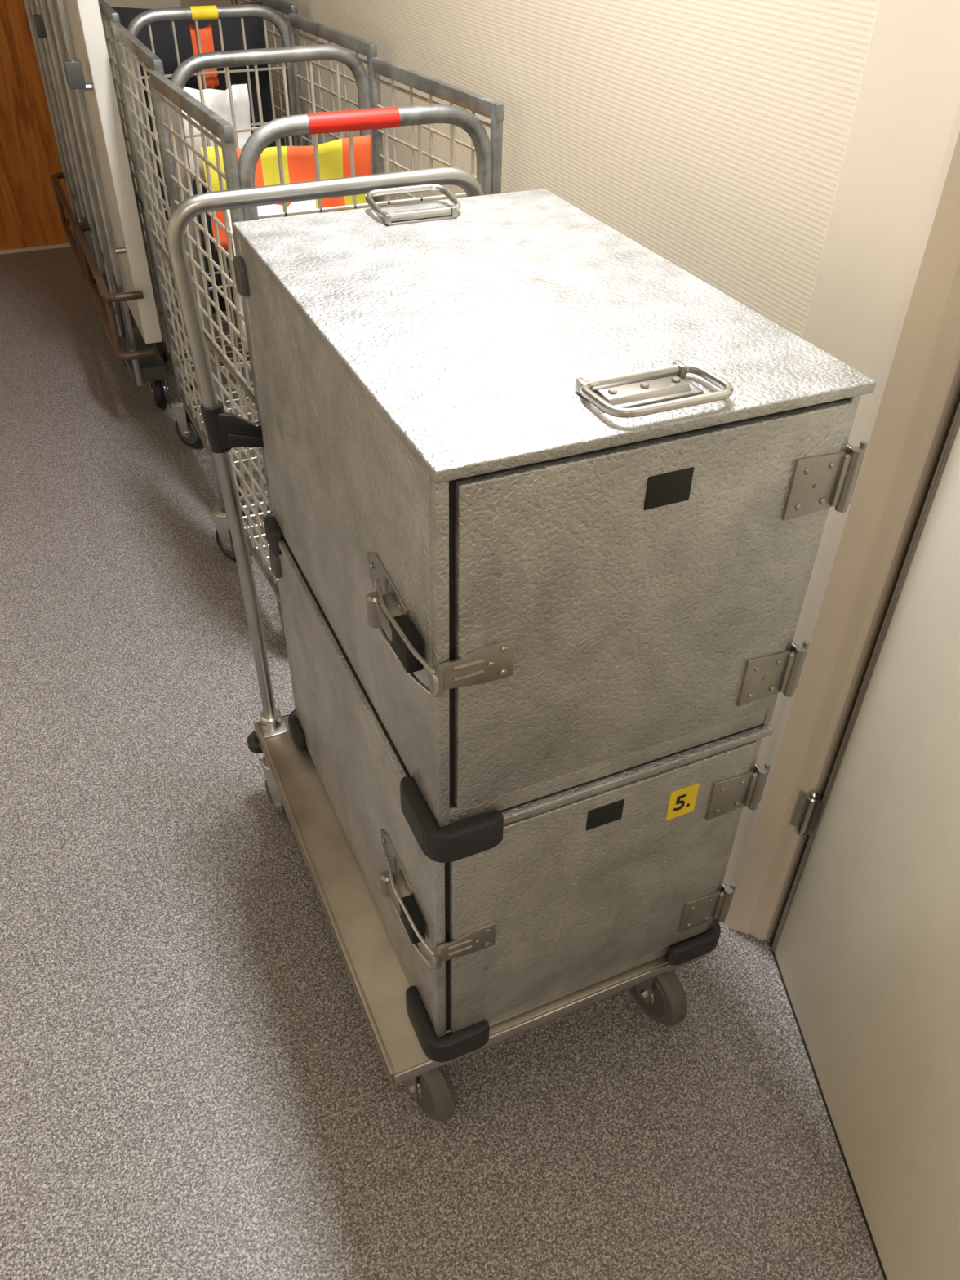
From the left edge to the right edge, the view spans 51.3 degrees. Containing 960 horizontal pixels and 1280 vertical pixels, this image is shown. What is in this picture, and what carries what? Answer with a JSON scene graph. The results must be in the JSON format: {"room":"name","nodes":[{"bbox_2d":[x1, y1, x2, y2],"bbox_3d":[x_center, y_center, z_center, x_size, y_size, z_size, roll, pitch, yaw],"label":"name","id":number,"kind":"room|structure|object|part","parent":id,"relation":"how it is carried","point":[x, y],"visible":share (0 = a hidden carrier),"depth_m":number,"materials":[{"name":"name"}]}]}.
{"room":"hospital corridor","nodes":[
{"label":"hospital corridor","id":0,"kind":"room"},
{"bbox_2d":[103,0,181,235],"bbox_3d":[-2.294,-2.665,3.528,2.300,2.550,0.100,-15,42,-19],"label":"wall","id":1,"kind":"structure","parent":0,"point":[147,4],"depth_m":4.08,"materials":[{"name":"paint"}]},
{"bbox_3d":[-2.053,-2.509,3.661,0.990,2.150,0.088,-15,42,-19],"label":"door","id":2,"kind":"structure","parent":1,"relation":"in","visible":0},
{"bbox_2d":[0,0,74,249],"bbox_3d":[-2.064,-2.502,3.697,0.850,2.068,0.033,-15,42,-19],"label":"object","id":3,"kind":"structure","parent":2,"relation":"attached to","point":[30,215],"depth_m":4.16,"materials":[{"name":"brown wood"}]},
{"bbox_2d":[0,235,884,1279],"bbox_3d":[-0.669,0.328,1.990,3.000,0.100,7.070,-15,42,-19],"label":"floor","id":4,"kind":"structure","parent":0,"point":[195,1084],"depth_m":1.57,"materials":[{"name":"carpet"}]},
{"bbox_2d":[0,242,71,253],"bbox_3d":[-2.080,-1.690,4.348,0.850,0.012,0.049,-15,42,-19],"label":"threshold","id":5,"kind":"object","parent":4,"relation":"on","point":[67,244],"visible":0.44,"depth_m":4.38,"materials":[{"name":"grey metal"}]},
{"bbox_2d":[23,0,113,295],"bbox_3d":[-1.423,-1.933,3.326,0.152,1.700,0.686,-15,42,-19],"label":"trolley","id":6,"kind":"object","parent":4,"relation":"on","point":[76,215],"visible":0.27,"depth_m":3.46,"materials":[{"name":"metal"}]},
{"bbox_3d":[-1.388,-2.044,3.257,0.050,1.440,0.640,-15,42,-19],"label":"panel","id":7,"kind":"part","parent":6,"relation":"part of","materials":[{"name":"white laminate"}]},
{"bbox_2d":[39,0,168,408],"bbox_3d":[-1.099,-1.472,2.768,0.152,1.700,0.691,-15,42,-19],"label":"trolley","id":8,"kind":"object","parent":4,"relation":"on","point":[128,315],"visible":1,"depth_m":2.77,"materials":[{"name":"metal"}]},
{"bbox_3d":[-1.065,-1.595,2.690,0.050,1.410,0.645,-15,42,-19],"label":"panel","id":9,"kind":"part","parent":8,"relation":"part of","materials":[{"name":"white laminate"}]},
{"bbox_2d":[97,0,308,411],"bbox_3d":[-0.820,-1.318,3.054,0.503,1.110,0.572,-15,42,-19],"label":"wire cart","id":10,"kind":"object","parent":4,"relation":"on","point":[175,35],"visible":0.2,"depth_m":2.73,"materials":[{"name":"metal"}]},
{"bbox_2d":[110,13,377,516],"bbox_3d":[-0.564,-0.934,2.589,0.519,1.108,0.562,-15,42,-19],"label":"wire cart","id":11,"kind":"object","parent":4,"relation":"on","point":[232,104],"visible":0.34,"depth_m":2.34,"materials":[{"name":"metal"}]},
{"bbox_2d":[148,57,504,635],"bbox_3d":[-0.318,-0.572,2.149,0.547,1.110,0.513,-15,42,-19],"label":"wire cart","id":12,"kind":"object","parent":4,"relation":"on","point":[226,166],"visible":0.38,"depth_m":1.89,"materials":[{"name":"metal"}]},
{"bbox_2d":[166,166,708,1122],"bbox_3d":[-0.027,0.022,1.428,0.542,1.105,0.777,-15,42,-19],"label":"trolley","id":13,"kind":"object","parent":4,"relation":"on","point":[295,788],"visible":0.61,"depth_m":1.46,"materials":[{"name":"metal"}]},
{"bbox_3d":[-0.203,-0.252,1.615,0.452,0.920,0.041,-15,42,-19],"label":"push handle","id":14,"kind":"part","parent":13,"relation":"part of","materials":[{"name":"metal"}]},
{"bbox_2d":[253,714,708,1085],"bbox_3d":[-0.035,0.312,1.667,0.506,0.030,0.726,-15,42,-19],"label":"steel tray","id":15,"kind":"object","parent":13,"relation":"on","point":[378,977],"depth_m":1.49,"materials":[{"name":"silver metal"}]},
{"bbox_2d":[268,536,773,1062],"bbox_3d":[0.004,0.135,1.510,0.478,0.448,0.710,-15,42,-19],"label":"box","id":16,"kind":"object","parent":13,"relation":"on","point":[586,884],"visible":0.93,"depth_m":1.27,"materials":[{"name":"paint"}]},
{"bbox_3d":[-0.019,0.369,1.201,0.086,0.044,0.013,-15,42,-19],"label":"strike plate","id":17,"kind":"part","parent":16,"relation":"part of","materials":[{"name":"metal"}]},
{"bbox_3d":[0.015,-0.033,1.378,0.443,0.012,0.682,-15,42,-19],"label":"panel","id":18,"kind":"part","parent":16,"relation":"part of","materials":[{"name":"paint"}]},
{"bbox_2d":[232,184,875,862],"bbox_3d":[0.016,-0.207,1.236,0.476,0.495,0.710,-15,42,-19],"label":"box","id":19,"kind":"object","parent":16,"relation":"on","point":[557,500],"visible":0.99,"depth_m":1.00,"materials":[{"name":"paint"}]},
{"bbox_3d":[-0.082,-0.552,1.290,0.099,0.013,0.044,-15,42,-19],"label":"handle plate","id":20,"kind":"part","parent":19,"relation":"part of","materials":[{"name":"metal"}]},
{"bbox_3d":[-0.006,0.028,0.927,0.086,0.044,0.013,-15,42,-19],"label":"strike plate","id":21,"kind":"part","parent":19,"relation":"part of","materials":[{"name":"metal"}]},
{"bbox_3d":[0.028,-0.379,1.100,0.443,0.012,0.682,-15,42,-19],"label":"panel","id":22,"kind":"part","parent":19,"relation":"part of","materials":[{"name":"paint"}]},
{"bbox_3d":[0.145,-0.229,0.898,0.111,0.013,0.048,-15,42,-19],"label":"handle plate","id":23,"kind":"part","parent":19,"relation":"part of","materials":[{"name":"metal"}]},
{"bbox_3d":[0.161,-0.025,0.997,0.401,0.389,0.013,-15,42,-19],"label":"door panel","id":24,"kind":"part","parent":19,"relation":"part of","materials":[{"name":"paint"}]},
{"bbox_3d":[0.147,0.320,1.274,0.401,0.386,0.013,-15,42,-19],"label":"door panel","id":25,"kind":"part","parent":16,"relation":"part of","materials":[{"name":"paint"}]},
{"bbox_2d":[180,0,879,338],"bbox_3d":[-0.375,-1.799,2.516,0.120,2.550,4.095,-15,42,-19],"label":"wall","id":26,"kind":"structure","parent":0,"point":[712,135],"depth_m":1.39,"materials":[{"name":"paint"}]},
{"bbox_2d":[723,0,959,886],"bbox_3d":[0.490,-0.563,1.018,0.124,2.550,0.157,-15,42,-19],"label":"door frame","id":27,"kind":"structure","parent":0,"point":[908,100],"depth_m":1.07,"materials":[{"name":"beige paint"}]},
{"bbox_3d":[1.234,0.201,0.097,0.500,2.550,3.000,-15,42,-19],"label":"wall","id":28,"kind":"structure","parent":0,"visible":0},
{"bbox_2d":[791,790,822,836],"bbox_3d":[0.489,0.259,1.496,0.036,0.093,0.017,20,43,22],"label":"hinge","id":29,"kind":"object","parent":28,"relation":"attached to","point":[807,806],"visible":1,"depth_m":1.49,"materials":[{"name":"metal"}]},
{"bbox_2d":[724,101,959,940],"bbox_3d":[0.493,-0.325,1.065,0.084,2.120,0.057,-15,42,-19],"label":"trim","id":30,"kind":"structure","parent":28,"relation":"attached to","point":[918,389],"depth_m":1.22,"materials":[{"name":"beige paint"}]},
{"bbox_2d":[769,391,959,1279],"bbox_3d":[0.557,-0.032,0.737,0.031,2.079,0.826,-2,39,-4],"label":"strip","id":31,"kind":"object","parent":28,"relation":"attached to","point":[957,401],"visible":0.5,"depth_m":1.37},
{"bbox_2d":[772,402,959,1279],"bbox_3d":[0.563,-0.031,0.730,0.040,2.072,0.814,-2,39,-4],"label":"door leaf","id":32,"kind":"structure","parent":28,"relation":"in","point":[867,952],"depth_m":1.24,"materials":[{"name":"beige paint"}]},
{"bbox_2d":[771,403,959,951],"bbox_3d":[0.513,-0.277,1.038,0.006,2.060,0.008,-2,39,-4],"label":"door frame","id":33,"kind":"structure","parent":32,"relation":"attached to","point":[956,422],"depth_m":1.27,"materials":[{"name":"metal"}]}
]}

